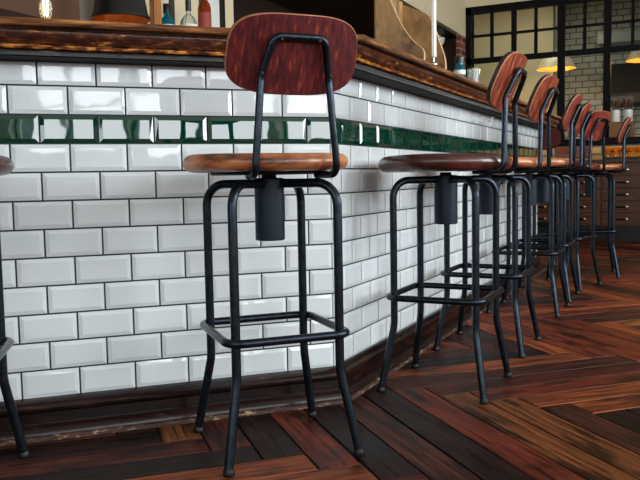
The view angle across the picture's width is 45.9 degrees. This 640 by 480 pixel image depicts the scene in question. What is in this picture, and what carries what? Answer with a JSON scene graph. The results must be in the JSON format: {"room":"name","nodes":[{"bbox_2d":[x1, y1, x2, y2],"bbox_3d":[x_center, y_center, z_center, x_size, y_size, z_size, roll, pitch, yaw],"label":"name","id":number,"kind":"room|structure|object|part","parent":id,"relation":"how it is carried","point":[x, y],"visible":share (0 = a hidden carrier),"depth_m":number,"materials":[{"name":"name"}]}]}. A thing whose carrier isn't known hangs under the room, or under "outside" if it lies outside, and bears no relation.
{"room":"cafe","nodes":[
{"label":"cafe","id":0,"kind":"room"},
{"bbox_2d":[79,0,93,20],"bbox_3d":[-1.675,-1.181,4.935,0.200,3.200,16.720,1,5,26],"label":"wall","id":1,"kind":"structure","parent":0,"point":[86,6],"depth_m":4.97,"materials":[{"name":"beige paint"}]},
{"bbox_2d":[0,0,79,19],"bbox_3d":[-1.997,-1.468,3.854,0.160,0.440,1.950,1,5,26],"label":"panelling","id":2,"kind":"structure","parent":1,"relation":"attached to","point":[61,9],"depth_m":4.39,"materials":[{"name":"brown paint"}]},
{"bbox_2d":[233,0,298,22],"bbox_3d":[-0.259,-1.036,7.550,0.050,2.435,4.620,1,5,26],"label":"panelling","id":3,"kind":"object","parent":1,"relation":"attached to","point":[241,8],"visible":0.08,"depth_m":6.76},
{"bbox_2d":[145,0,233,27],"bbox_3d":[-0.972,-0.877,5.360,0.100,2.300,1.250,1,5,26],"label":"wall niche","id":4,"kind":"object","parent":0,"point":[180,12],"depth_m":5.36,"materials":[{"name":"beige paint"}]},
{"bbox_2d":[169,0,174,21],"bbox_3d":[-1.003,-1.575,5.117,0.030,0.849,0.024,1,5,26],"label":"batten","id":5,"kind":"object","parent":4,"relation":"attached to","point":[171,2],"visible":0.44,"depth_m":5.11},
{"bbox_2d":[207,0,219,26],"bbox_3d":[-0.790,-1.614,5.551,0.030,0.849,0.140,1,5,26],"label":"board","id":6,"kind":"object","parent":4,"relation":"attached to","point":[214,4],"visible":0.22,"depth_m":5.55,"materials":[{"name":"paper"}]},
{"bbox_2d":[219,0,225,27],"bbox_3d":[-0.731,-1.625,5.671,0.030,0.849,0.032,1,5,26],"label":"batten","id":7,"kind":"object","parent":4,"relation":"attached to","point":[221,2],"visible":0.44,"depth_m":5.65,"materials":[{"name":"black wood"}]},
{"bbox_3d":[-0.868,-1.030,5.055,0.330,0.230,1.020,1,5,26],"label":"bar shelf","id":8,"kind":"object","parent":4,"relation":"attached to","visible":0},
{"bbox_2d":[162,3,174,24],"bbox_3d":[-0.934,-1.275,4.624,0.102,0.330,0.102,1,5,26],"label":"bottle","id":9,"kind":"object","parent":8,"relation":"on","point":[166,19],"visible":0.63,"depth_m":4.59,"materials":[{"name":"teal glass"}]},
{"bbox_3d":[-0.934,-1.247,4.626,0.100,0.275,0.100,1,5,26],"label":"glass","id":10,"kind":"part","parent":9,"relation":"part of","materials":[{"name":"teal glass"}]},
{"bbox_2d":[180,0,197,25],"bbox_3d":[-0.836,-1.349,4.820,0.116,0.443,0.116,1,5,26],"label":"bottle","id":11,"kind":"object","parent":8,"relation":"on","point":[188,19],"visible":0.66,"depth_m":4.79,"materials":[{"name":"clear glass"}]},
{"bbox_3d":[-0.836,-1.325,4.822,0.114,0.395,0.114,1,5,26],"label":"glass","id":12,"kind":"part","parent":11,"relation":"part of","materials":[{"name":"white"}]},
{"bbox_2d":[198,0,211,26],"bbox_3d":[-0.753,-1.389,4.943,0.088,0.500,0.088,1,5,26],"label":"bottle","id":13,"kind":"object","parent":8,"relation":"on","point":[204,9],"visible":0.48,"depth_m":4.90,"materials":[{"name":"brown glass"}]},
{"bbox_3d":[-0.753,-1.379,4.944,0.086,0.480,0.086,1,5,26],"label":"glass","id":14,"kind":"part","parent":13,"relation":"part of","materials":[{"name":"brown glass"}]},
{"bbox_2d":[0,240,639,479],"bbox_3d":[1.607,0.471,3.157,9.645,0.120,17.680,1,5,26],"label":"floor","id":15,"kind":"structure","parent":0,"point":[569,409],"depth_m":2.12,"materials":[{"name":"brown wood"}]},
{"bbox_2d":[0,155,29,458],"bbox_3d":[-0.893,0.044,1.657,0.423,1.064,0.475,-2,5,-13],"label":"bar stool","id":16,"kind":"object","parent":15,"relation":"on","point":[6,164],"visible":1,"depth_m":1.86,"materials":[{"name":"black metal"}]},
{"bbox_3d":[-0.902,-0.161,1.667,0.422,0.045,0.422,0,5,7],"label":"seat","id":17,"kind":"part","parent":16,"relation":"part of","materials":[{"name":"brown wood"}]},
{"bbox_3d":[-0.812,0.209,1.819,0.023,0.686,0.213,2,6,32],"label":"leg","id":18,"kind":"part","parent":16,"relation":"part of","materials":[{"name":"black metal"}]},
{"bbox_2d":[149,0,161,23],"bbox_3d":[-0.950,-0.803,4.453,0.040,2.300,0.065,1,5,26],"label":"wooden post","id":19,"kind":"object","parent":15,"relation":"on","point":[154,5],"visible":0.02,"depth_m":4.39,"materials":[{"name":"brown wood"}]},
{"bbox_2d":[0,61,545,446],"bbox_3d":[-0.249,-0.063,3.104,1.564,1.018,6.075,3,6,41],"label":"bar counter","id":20,"kind":"object","parent":15,"relation":"on","point":[101,213],"depth_m":2.18,"materials":[{"name":"tile"}]},
{"bbox_3d":[-0.251,0.392,3.139,1.511,0.106,6.023,3,6,41],"label":"skirting","id":21,"kind":"part","parent":20,"relation":"part of","materials":[{"name":"brown wood"}]},
{"bbox_3d":[-0.235,0.427,3.140,1.519,0.036,6.051,3,6,41],"label":"shoe moulding","id":22,"kind":"part","parent":20,"relation":"part of","materials":[{"name":"brown wood"}]},
{"bbox_2d":[0,16,560,128],"bbox_3d":[-0.290,-0.618,3.102,6.244,0.088,1.903,-6,7,-45],"label":"countertop","id":23,"kind":"structure","parent":20,"relation":"on","point":[26,39],"depth_m":2.03,"materials":[{"name":"brown wood"}]},
{"bbox_2d":[374,0,446,68],"bbox_3d":[0.354,-0.843,2.955,0.209,0.360,0.308,1,5,26],"label":"bin","id":24,"kind":"object","parent":23,"relation":"on","point":[397,25],"visible":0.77,"depth_m":2.87,"materials":[{"name":"brown wood"}]},
{"bbox_3d":[0.299,-0.831,2.821,0.189,0.360,0.018,1,5,26],"label":"panel","id":25,"kind":"part","parent":24,"relation":"part of","materials":[{"name":"brown wood"}]},
{"bbox_3d":[0.416,-0.825,3.088,0.203,0.300,0.018,1,5,26],"label":"panel","id":26,"kind":"part","parent":24,"relation":"part of","materials":[{"name":"brown wood"}]},
{"bbox_2d":[431,0,437,64],"bbox_3d":[0.421,-0.783,2.816,0.032,0.262,0.032,1,5,26],"label":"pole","id":27,"kind":"object","parent":23,"relation":"on","point":[433,2],"visible":0.77,"depth_m":2.81,"materials":[{"name":"white metal"}]},
{"bbox_2d":[453,56,465,76],"bbox_3d":[0.641,-0.776,3.475,0.055,0.132,0.055,1,5,26],"label":"bottle","id":28,"kind":"object","parent":23,"relation":"on","point":[459,68],"visible":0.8,"depth_m":3.45,"materials":[{"name":"teal glass"}]},
{"bbox_3d":[0.640,-0.828,3.470,0.044,0.026,0.044,1,5,26],"label":"lid","id":29,"kind":"part","parent":28,"relation":"part of","materials":[{"name":"grey metal"}]},
{"bbox_3d":[0.641,-0.762,3.476,0.054,0.105,0.054,1,5,26],"label":"glass","id":30,"kind":"part","parent":28,"relation":"part of","materials":[{"name":"teal glass"}]},
{"bbox_2d":[467,68,479,82],"bbox_3d":[0.726,-0.765,3.579,0.060,0.090,0.060,1,5,26],"label":"glass tumbler","id":31,"kind":"object","parent":23,"relation":"on","point":[472,73],"visible":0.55,"depth_m":3.55,"materials":[{"name":"white"}]},
{"bbox_2d":[182,12,364,477],"bbox_3d":[-0.127,0.008,1.937,0.431,1.064,0.473,-3,5,-21],"label":"bar stool","id":32,"kind":"object","parent":15,"relation":"on","point":[276,53],"visible":1,"depth_m":1.79,"materials":[{"name":"black paint"}]},
{"bbox_3d":[-0.255,0.182,2.031,0.213,0.686,0.023,1,5,24],"label":"leg","id":33,"kind":"part","parent":32,"relation":"part of","materials":[{"name":"black metal"}]},
{"bbox_3d":[-0.183,0.196,1.844,0.023,0.686,0.213,1,5,24],"label":"leg","id":34,"kind":"part","parent":32,"relation":"part of","materials":[{"name":"black metal"}]},
{"bbox_3d":[-0.132,-0.172,1.944,0.300,0.008,0.300,-3,5,-22],"label":"seat plate","id":35,"kind":"part","parent":32,"relation":"part of","materials":[{"name":"black paint"}]},
{"bbox_3d":[-0.139,-0.197,1.940,0.422,0.045,0.422,-3,5,-22],"label":"seat","id":36,"kind":"part","parent":32,"relation":"part of","materials":[{"name":"brown wood"}]},
{"bbox_3d":[-0.058,-0.423,1.732,0.322,0.174,0.091,-3,5,-22],"label":"backrest","id":37,"kind":"part","parent":32,"relation":"part of","materials":[{"name":"brown wood"}]},
{"bbox_3d":[-0.066,-0.306,1.766,0.218,0.325,0.144,-3,5,-22],"label":"frame","id":38,"kind":"part","parent":32,"relation":"part of","materials":[{"name":"black metal"}]},
{"bbox_3d":[-0.068,0.173,2.103,0.023,0.686,0.213,1,5,24],"label":"leg","id":39,"kind":"part","parent":32,"relation":"part of","materials":[{"name":"black metal"}]},
{"bbox_3d":[0.002,0.187,1.917,0.162,0.686,0.162,-3,5,-21],"label":"leg","id":40,"kind":"part","parent":32,"relation":"part of","materials":[{"name":"black metal"}]},
{"bbox_2d":[377,51,527,404],"bbox_3d":[0.430,-0.050,2.488,0.490,1.069,0.451,1,5,26],"label":"bar stool","id":41,"kind":"object","parent":15,"relation":"on","point":[509,70],"visible":1,"depth_m":2.42,"materials":[{"name":"black metal"}]},
{"bbox_3d":[0.287,0.137,2.464,0.162,0.686,0.162,1,5,26],"label":"leg","id":42,"kind":"part","parent":41,"relation":"part of","materials":[{"name":"black metal"}]},
{"bbox_3d":[0.373,0.121,2.643,0.023,0.686,0.213,-3,5,-19],"label":"leg","id":43,"kind":"part","parent":41,"relation":"part of","materials":[{"name":"black metal"}]},
{"bbox_3d":[0.408,-0.252,2.479,0.434,0.054,0.434,1,5,24],"label":"seat","id":44,"kind":"part","parent":41,"relation":"part of","materials":[{"name":"brown wood"}]},
{"bbox_3d":[0.465,0.142,2.375,0.023,0.686,0.213,-3,5,-19],"label":"leg","id":45,"kind":"part","parent":41,"relation":"part of","materials":[{"name":"black metal"}]},
{"bbox_3d":[0.553,0.125,2.555,0.213,0.686,0.023,-3,5,-19],"label":"leg","id":46,"kind":"part","parent":41,"relation":"part of","materials":[{"name":"black metal"}]},
{"bbox_3d":[0.575,-0.373,2.394,0.144,0.325,0.218,1,5,24],"label":"frame","id":47,"kind":"part","parent":41,"relation":"part of","materials":[{"name":"black metal"}]},
{"bbox_3d":[0.597,-0.492,2.373,0.091,0.174,0.322,1,5,24],"label":"backrest","id":48,"kind":"part","parent":41,"relation":"part of","materials":[{"name":"brown wood"}]},
{"bbox_2d":[433,75,558,358],"bbox_3d":[0.710,-0.100,3.042,0.464,1.070,0.422,1,5,26],"label":"bar stool","id":49,"kind":"object","parent":15,"relation":"on","point":[541,96],"visible":0.77,"depth_m":3.00,"materials":[{"name":"wood"},{"name":"black steel"},{"name":"rubber"}]},
{"bbox_3d":[0.551,0.086,3.032,0.213,0.686,0.023,-3,5,-19],"label":"leg","id":50,"kind":"part","parent":49,"relation":"part of","materials":[{"name":"black metal"}]},
{"bbox_3d":[0.640,0.070,3.211,0.023,0.686,0.213,-3,5,-19],"label":"leg","id":51,"kind":"part","parent":49,"relation":"part of","materials":[{"name":"black metal"}]},
{"bbox_3d":[0.732,0.090,2.943,0.023,0.686,0.213,-3,5,-19],"label":"leg","id":52,"kind":"part","parent":49,"relation":"part of","materials":[{"name":"black metal"}]},
{"bbox_3d":[0.820,0.074,3.123,0.213,0.686,0.023,-3,5,-19],"label":"leg","id":53,"kind":"part","parent":49,"relation":"part of","materials":[{"name":"black metal"}]},
{"bbox_3d":[0.687,-0.307,3.034,0.422,0.045,0.422,1,5,26],"label":"seat","id":54,"kind":"part","parent":49,"relation":"part of","materials":[{"name":"brown wood"}]},
{"bbox_3d":[0.850,-0.425,2.951,0.144,0.325,0.218,1,5,26],"label":"frame","id":55,"kind":"part","parent":49,"relation":"part of","materials":[{"name":"black metal"}]},
{"bbox_3d":[0.872,-0.543,2.930,0.091,0.174,0.322,1,5,26],"label":"backrest","id":56,"kind":"part","parent":49,"relation":"part of","materials":[{"name":"brown wood"}]},
{"bbox_2d":[486,94,582,317],"bbox_3d":[1.087,-0.179,3.847,0.466,1.082,0.421,1,5,26],"label":"bar stool","id":57,"kind":"object","parent":15,"relation":"on","point":[571,114],"visible":0.7,"depth_m":3.79,"materials":[{"name":"wood"},{"name":"black steel"},{"name":"rubber"}]},
{"bbox_3d":[0.942,0.014,3.834,0.162,0.686,0.162,1,5,26],"label":"leg","id":58,"kind":"part","parent":57,"relation":"part of","materials":[{"name":"black metal"}]},
{"bbox_3d":[1.027,-0.002,4.013,0.023,0.686,0.213,-3,5,-19],"label":"leg","id":59,"kind":"part","parent":57,"relation":"part of","materials":[{"name":"black metal"}]},
{"bbox_3d":[1.119,0.018,3.745,0.023,0.686,0.213,-3,5,-19],"label":"leg","id":60,"kind":"part","parent":57,"relation":"part of","materials":[{"name":"black metal"}]},
{"bbox_3d":[1.063,-0.392,3.840,0.422,0.045,0.422,1,5,23],"label":"seat","id":61,"kind":"part","parent":57,"relation":"part of","materials":[{"name":"brown wood"}]},
{"bbox_3d":[1.208,0.002,3.924,0.213,0.686,0.023,-3,5,-19],"label":"leg","id":62,"kind":"part","parent":57,"relation":"part of","materials":[{"name":"black metal"}]},
{"bbox_3d":[1.230,-0.510,3.765,0.144,0.325,0.218,1,5,23],"label":"frame","id":63,"kind":"part","parent":57,"relation":"part of","materials":[{"name":"black metal"}]},
{"bbox_3d":[1.252,-0.629,3.745,0.091,0.174,0.322,1,5,23],"label":"backrest","id":64,"kind":"part","parent":57,"relation":"part of","materials":[{"name":"brown wood"}]},
{"bbox_2d":[506,103,591,302],"bbox_3d":[1.279,-0.212,4.255,0.466,1.076,0.421,1,5,26],"label":"bar stool","id":65,"kind":"object","parent":15,"relation":"on","point":[543,187],"visible":0.56,"depth_m":4.23,"materials":[{"name":"wood"},{"name":"black steel"},{"name":"rubber"}]},
{"bbox_3d":[1.131,-0.022,4.241,0.213,0.686,0.023,-3,5,-19],"label":"leg","id":66,"kind":"part","parent":65,"relation":"part of","materials":[{"name":"black metal"}]},
{"bbox_3d":[1.219,-0.039,4.420,0.023,0.686,0.213,-3,5,-19],"label":"leg","id":67,"kind":"part","parent":65,"relation":"part of","materials":[{"name":"black metal"}]},
{"bbox_3d":[1.311,-0.018,4.152,0.023,0.686,0.213,-3,5,-19],"label":"leg","id":68,"kind":"part","parent":65,"relation":"part of","materials":[{"name":"black metal"}]},
{"bbox_3d":[1.399,-0.035,4.332,0.213,0.686,0.023,-3,5,-19],"label":"leg","id":69,"kind":"part","parent":65,"relation":"part of","materials":[{"name":"black metal"}]},
{"bbox_3d":[1.422,-0.541,4.173,0.144,0.325,0.218,1,5,23],"label":"frame","id":70,"kind":"part","parent":65,"relation":"part of","materials":[{"name":"black metal"}]},
{"bbox_3d":[1.444,-0.659,4.153,0.091,0.174,0.322,1,5,23],"label":"backrest","id":71,"kind":"part","parent":65,"relation":"part of","materials":[{"name":"brown wood"}]},
{"bbox_2d":[537,129,560,265],"bbox_3d":[1.713,-0.353,5.961,0.422,1.064,0.464,1,5,26],"label":"bar stool","id":72,"kind":"object","parent":15,"relation":"on","point":[555,133],"visible":0.11,"depth_m":6.02,"materials":[{"name":"wood"},{"name":"black steel"},{"name":"rubber"}]},
{"bbox_3d":[1.780,-0.812,6.095,0.322,0.174,0.091,1,5,26],"label":"backrest","id":73,"kind":"part","parent":72,"relation":"part of","materials":[{"name":"brown wood"}]},
{"bbox_3d":[1.835,-0.179,6.006,0.213,0.686,0.023,-3,5,-19],"label":"leg","id":74,"kind":"part","parent":72,"relation":"part of","materials":[{"name":"black metal"}]},
{"bbox_2d":[524,110,610,291],"bbox_3d":[1.521,-0.243,4.653,0.467,1.064,0.422,3,6,39],"label":"bar stool","id":75,"kind":"object","parent":15,"relation":"on","point":[597,126],"visible":0.64,"depth_m":4.53,"materials":[{"name":"wood"},{"name":"black steel"},{"name":"rubber"}]},
{"bbox_3d":[1.370,-0.062,4.673,0.213,0.686,0.023,-1,5,-6],"label":"leg","id":76,"kind":"part","parent":75,"relation":"part of","materials":[{"name":"black metal"}]},
{"bbox_3d":[1.496,-0.077,4.828,0.023,0.686,0.213,-1,5,-6],"label":"leg","id":77,"kind":"part","parent":75,"relation":"part of","materials":[{"name":"black metal"}]},
{"bbox_3d":[1.500,-0.448,4.651,0.422,0.045,0.422,4,6,44],"label":"seat","id":78,"kind":"part","parent":75,"relation":"part of","materials":[{"name":"brown wood"}]},
{"bbox_3d":[1.526,-0.054,4.547,0.023,0.686,0.213,-1,5,-6],"label":"leg","id":79,"kind":"part","parent":75,"relation":"part of","materials":[{"name":"black metal"}]},
{"bbox_3d":[1.652,-0.069,4.702,0.213,0.686,0.023,-1,5,-6],"label":"leg","id":80,"kind":"part","parent":75,"relation":"part of","materials":[{"name":"black metal"}]},
{"bbox_3d":[1.632,-0.561,4.521,0.144,0.325,0.218,4,6,44],"label":"frame","id":81,"kind":"part","parent":75,"relation":"part of","materials":[{"name":"black metal"}]},
{"bbox_3d":[1.649,-0.679,4.493,0.091,0.174,0.322,4,6,44],"label":"backrest","id":82,"kind":"part","parent":75,"relation":"part of","materials":[{"name":"brown wood"}]},
{"bbox_2d":[537,159,639,240],"bbox_3d":[3.245,-0.420,7.852,2.640,0.835,0.456,1,5,26],"label":"dresser","id":83,"kind":"object","parent":15,"relation":"on","point":[627,189],"visible":0.46,"depth_m":7.75,"materials":[{"name":"brown wood"}]},
{"bbox_3d":[2.353,-0.354,8.080,0.380,0.116,0.016,1,5,26],"label":"drawer","id":84,"kind":"part","parent":83,"relation":"part of","materials":[{"name":"brown wood"}]},
{"bbox_3d":[2.355,-0.229,8.090,0.380,0.116,0.016,1,5,26],"label":"drawer","id":85,"kind":"part","parent":83,"relation":"part of","materials":[{"name":"brown wood"}]},
{"bbox_3d":[2.714,-0.221,7.915,0.380,0.116,0.016,1,5,26],"label":"drawer","id":86,"kind":"part","parent":83,"relation":"part of","materials":[{"name":"brown wood"}]},
{"bbox_3d":[2.712,-0.346,7.904,0.380,0.116,0.016,1,5,26],"label":"drawer","id":87,"kind":"part","parent":83,"relation":"part of","materials":[{"name":"brown wood"}]},
{"bbox_3d":[2.707,-0.597,7.884,0.380,0.116,0.016,1,5,26],"label":"drawer","id":88,"kind":"part","parent":83,"relation":"part of","materials":[{"name":"brown wood"}]},
{"bbox_3d":[2.710,-0.472,7.894,0.380,0.116,0.016,1,5,26],"label":"drawer","id":89,"kind":"part","parent":83,"relation":"part of","materials":[{"name":"brown wood"}]},
{"bbox_3d":[3.082,-0.212,7.734,0.380,0.116,0.016,1,5,26],"label":"drawer","id":90,"kind":"part","parent":83,"relation":"part of","materials":[{"name":"brown wood"}]},
{"bbox_3d":[3.073,-0.715,7.693,0.380,0.116,0.016,1,5,26],"label":"drawer","id":91,"kind":"part","parent":83,"relation":"part of","materials":[{"name":"brown wood"}]},
{"bbox_3d":[3.075,-0.589,7.704,0.380,0.116,0.016,1,5,26],"label":"drawer","id":92,"kind":"part","parent":83,"relation":"part of","materials":[{"name":"brown wood"}]},
{"bbox_3d":[3.078,-0.464,7.714,0.380,0.116,0.016,1,5,26],"label":"drawer","id":93,"kind":"part","parent":83,"relation":"part of","materials":[{"name":"brown wood"}]},
{"bbox_3d":[3.080,-0.338,7.724,0.380,0.116,0.016,1,5,26],"label":"drawer","id":94,"kind":"part","parent":83,"relation":"part of","materials":[{"name":"brown wood"}]},
{"bbox_2d":[605,156,639,159],"bbox_3d":[3.147,-0.848,7.826,0.390,0.024,0.260,1,5,26],"label":"tray","id":95,"kind":"object","parent":83,"relation":"on","point":[630,157],"visible":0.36,"depth_m":7.69,"materials":[{"name":"brown wood"}]},
{"bbox_2d":[605,147,609,156],"bbox_3d":[2.971,-0.906,7.818,0.054,0.098,0.054,1,5,26],"label":"glass","id":96,"kind":"object","parent":95,"relation":"on","point":[607,150],"visible":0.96,"depth_m":7.80,"materials":[{"name":"orange glass"}]},
{"bbox_2d":[613,147,617,156],"bbox_3d":[3.041,-0.905,7.784,0.054,0.098,0.054,1,5,26],"label":"glass","id":97,"kind":"object","parent":95,"relation":"on","point":[615,149],"visible":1,"depth_m":7.77,"materials":[{"name":"orange glass"}]},
{"bbox_2d":[629,147,633,156],"bbox_3d":[3.179,-0.901,7.716,0.054,0.098,0.054,1,5,26],"label":"glass","id":98,"kind":"object","parent":95,"relation":"on","point":[631,149],"visible":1,"depth_m":7.70,"materials":[{"name":"orange glass"}]},
{"bbox_2d":[566,117,631,277],"bbox_3d":[1.876,-0.291,5.167,0.468,1.064,0.422,0,5,16],"label":"bar stool","id":99,"kind":"object","parent":15,"relation":"on","point":[625,127],"visible":0.72,"depth_m":5.03,"materials":[{"name":"wood"},{"name":"black steel"},{"name":"rubber"}]},
{"bbox_3d":[1.790,-0.122,5.318,0.023,0.686,0.213,-4,5,-29],"label":"leg","id":100,"kind":"part","parent":99,"relation":"part of","materials":[{"name":"black metal"}]},
{"bbox_3d":[1.737,-0.106,5.128,0.162,0.686,0.162,0,5,16],"label":"leg","id":101,"kind":"part","parent":99,"relation":"part of","materials":[{"name":"black metal"}]},
{"bbox_3d":[1.850,-0.495,5.157,0.422,0.045,0.422,1,5,23],"label":"seat","id":102,"kind":"part","parent":99,"relation":"part of","materials":[{"name":"brown wood"}]},
{"bbox_3d":[1.925,-0.105,5.073,0.162,0.686,0.162,0,5,16],"label":"leg","id":103,"kind":"part","parent":99,"relation":"part of","materials":[{"name":"black metal"}]},
{"bbox_3d":[1.983,-0.121,5.263,0.213,0.686,0.023,-4,5,-29],"label":"leg","id":104,"kind":"part","parent":99,"relation":"part of","materials":[{"name":"black metal"}]},
{"bbox_3d":[2.016,-0.614,5.082,0.144,0.325,0.218,1,5,23],"label":"frame","id":105,"kind":"part","parent":99,"relation":"part of","materials":[{"name":"black metal"}]},
{"bbox_3d":[2.038,-0.732,5.062,0.091,0.174,0.322,1,5,23],"label":"backrest","id":106,"kind":"part","parent":99,"relation":"part of","materials":[{"name":"brown wood"}]},
{"bbox_2d":[266,0,455,39],"bbox_3d":[-1.203,-2.008,4.393,1.090,0.050,10.900,1,5,26],"label":"wall","id":107,"kind":"structure","parent":0,"point":[359,14],"depth_m":7.45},
{"bbox_2d":[438,35,444,44],"bbox_3d":[1.391,-2.329,8.869,0.150,0.130,0.150,1,5,26],"label":"ceiling spotlight","id":108,"kind":"object","parent":107,"relation":"attached to","point":[442,39],"visible":0.28,"depth_m":8.81,"materials":[{"name":"white metal"}]},
{"bbox_2d":[456,34,465,76],"bbox_3d":[1.678,-1.235,8.983,0.040,2.330,0.280,1,5,26],"label":"wall pier","id":109,"kind":"object","parent":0,"point":[460,40],"visible":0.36,"depth_m":8.84,"materials":[{"name":"brick"}]},
{"bbox_2d":[442,0,527,71],"bbox_3d":[3.996,-1.539,8.084,7.200,3.200,0.200,1,5,26],"label":"wall","id":110,"kind":"structure","parent":0,"point":[449,46],"depth_m":9.08,"materials":[{"name":"brown paint"}]},
{"bbox_2d":[399,0,465,36],"bbox_3d":[-0.693,-2.353,4.111,0.060,0.765,10.900,1,5,26],"label":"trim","id":111,"kind":"structure","parent":110,"relation":"attached to","point":[450,14],"depth_m":8.35,"materials":[{"name":"beige paint"}]},
{"bbox_2d":[465,0,639,138],"bbox_3d":[4.468,-1.897,7.730,6.055,1.605,0.070,1,5,26],"label":"window","id":112,"kind":"structure","parent":110,"relation":"in","point":[606,50],"depth_m":8.55,"materials":[{"name":"metal"}]},
{"bbox_2d":[472,6,557,114],"bbox_3d":[2.518,-1.759,11.105,1.880,3.200,0.900,1,5,26],"label":"wall","id":113,"kind":"structure","parent":0,"point":[546,16],"depth_m":10.42,"materials":[{"name":"beige paint"}]},
{"bbox_2d":[543,144,639,159],"bbox_3d":[4.372,-0.459,7.684,6.130,1.100,0.200,1,5,26],"label":"wall","id":114,"kind":"structure","parent":0,"point":[596,149],"depth_m":8.19,"materials":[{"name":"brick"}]},
{"bbox_2d":[556,145,588,158],"bbox_3d":[2.785,-0.963,8.298,0.380,0.140,0.015,1,5,26],"label":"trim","id":115,"kind":"structure","parent":114,"relation":"attached to","point":[561,151],"depth_m":8.32,"materials":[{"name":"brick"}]},
{"bbox_2d":[559,136,639,145],"bbox_3d":[4.385,-1.049,7.685,6.130,0.075,0.410,1,5,26],"label":"trim","id":116,"kind":"structure","parent":114,"relation":"attached to","point":[612,140],"depth_m":8.10,"materials":[{"name":"metal"}]},
{"bbox_2d":[608,121,634,137],"bbox_3d":[3.259,-1.189,8.164,0.250,0.165,0.222,1,5,26],"label":"wooden crate","id":117,"kind":"object","parent":116,"relation":"on","point":[614,127],"visible":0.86,"depth_m":8.10,"materials":[{"name":"brown wood"}]},
{"bbox_2d":[611,110,619,121],"bbox_3d":[3.198,-1.338,8.181,0.088,0.130,0.088,1,5,26],"label":"jar","id":118,"kind":"object","parent":117,"relation":"on","point":[615,114],"visible":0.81,"depth_m":8.15,"materials":[{"name":"white ceramic"}]},
{"bbox_3d":[3.258,-1.259,8.159,0.250,0.025,0.220,1,5,26],"label":"crate lid","id":119,"kind":"part","parent":117,"relation":"part of","materials":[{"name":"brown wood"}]},
{"bbox_2d":[624,109,632,120],"bbox_3d":[3.312,-1.335,8.126,0.088,0.130,0.088,1,5,26],"label":"jar","id":120,"kind":"object","parent":117,"relation":"on","point":[628,112],"visible":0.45,"depth_m":8.09,"materials":[{"name":"white ceramic"}]},
{"bbox_2d":[566,0,626,6],"bbox_3d":[1.662,-2.784,3.261,7.600,0.150,16.920,1,5,26],"label":"ceiling","id":121,"kind":"structure","parent":0,"point":[596,2],"depth_m":10.73,"materials":[{"name":"paint"}]},
{"bbox_2d":[39,0,51,18],"bbox_3d":[-1.189,-1.794,3.170,0.056,1.708,0.056,1,5,26],"label":"pendant","id":122,"kind":"object","parent":121,"relation":"hanging from","point":[45,6],"visible":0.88,"depth_m":3.22,"materials":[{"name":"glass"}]},
{"bbox_2d":[91,0,149,23],"bbox_3d":[-0.979,-1.874,3.596,0.280,1.625,0.280,1,5,26],"label":"dome pendant","id":123,"kind":"object","parent":121,"relation":"hanging from","point":[127,11],"visible":0.89,"depth_m":3.58,"materials":[{"name":"black metal"}]},
{"bbox_2d":[536,6,576,71],"bbox_3d":[2.925,-2.674,9.347,0.480,1.105,0.480,1,5,26],"label":"pendant","id":124,"kind":"object","parent":121,"relation":"hanging from","point":[547,64],"visible":0.52,"depth_m":9.30,"materials":[{"name":"beige metal"}]},
{"bbox_3d":[2.922,-2.784,9.338,0.013,0.885,0.013,-1,5,4],"label":"suspension rod","id":125,"kind":"part","parent":124,"relation":"part of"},
{"bbox_3d":[2.932,-2.233,9.383,0.480,0.220,0.480,1,5,26],"label":"lamp shade","id":126,"kind":"part","parent":124,"relation":"part of","materials":[{"name":"metal"}]},
{"bbox_2d":[626,51,639,62],"bbox_3d":[3.858,-2.666,8.889,0.480,1.080,0.480,1,5,26],"label":"pendant","id":127,"kind":"object","parent":121,"relation":"hanging from","point":[634,57],"visible":0.77,"depth_m":8.90,"materials":[{"name":"beige metal"}]},
{"bbox_2d":[565,0,639,138],"bbox_3d":[5.957,-1.728,9.976,5.350,3.200,0.100,1,5,26],"label":"wall","id":128,"kind":"structure","parent":0,"point":[586,80],"depth_m":10.85,"materials":[{"name":"brick"}]},
{"bbox_2d":[597,29,639,107],"bbox_3d":[4.962,-2.327,9.908,2.500,1.000,0.800,1,5,26],"label":"range hood","id":129,"kind":"object","parent":128,"relation":"attached to","point":[625,77],"visible":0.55,"depth_m":10.12,"materials":[{"name":"black metal"}]}
]}

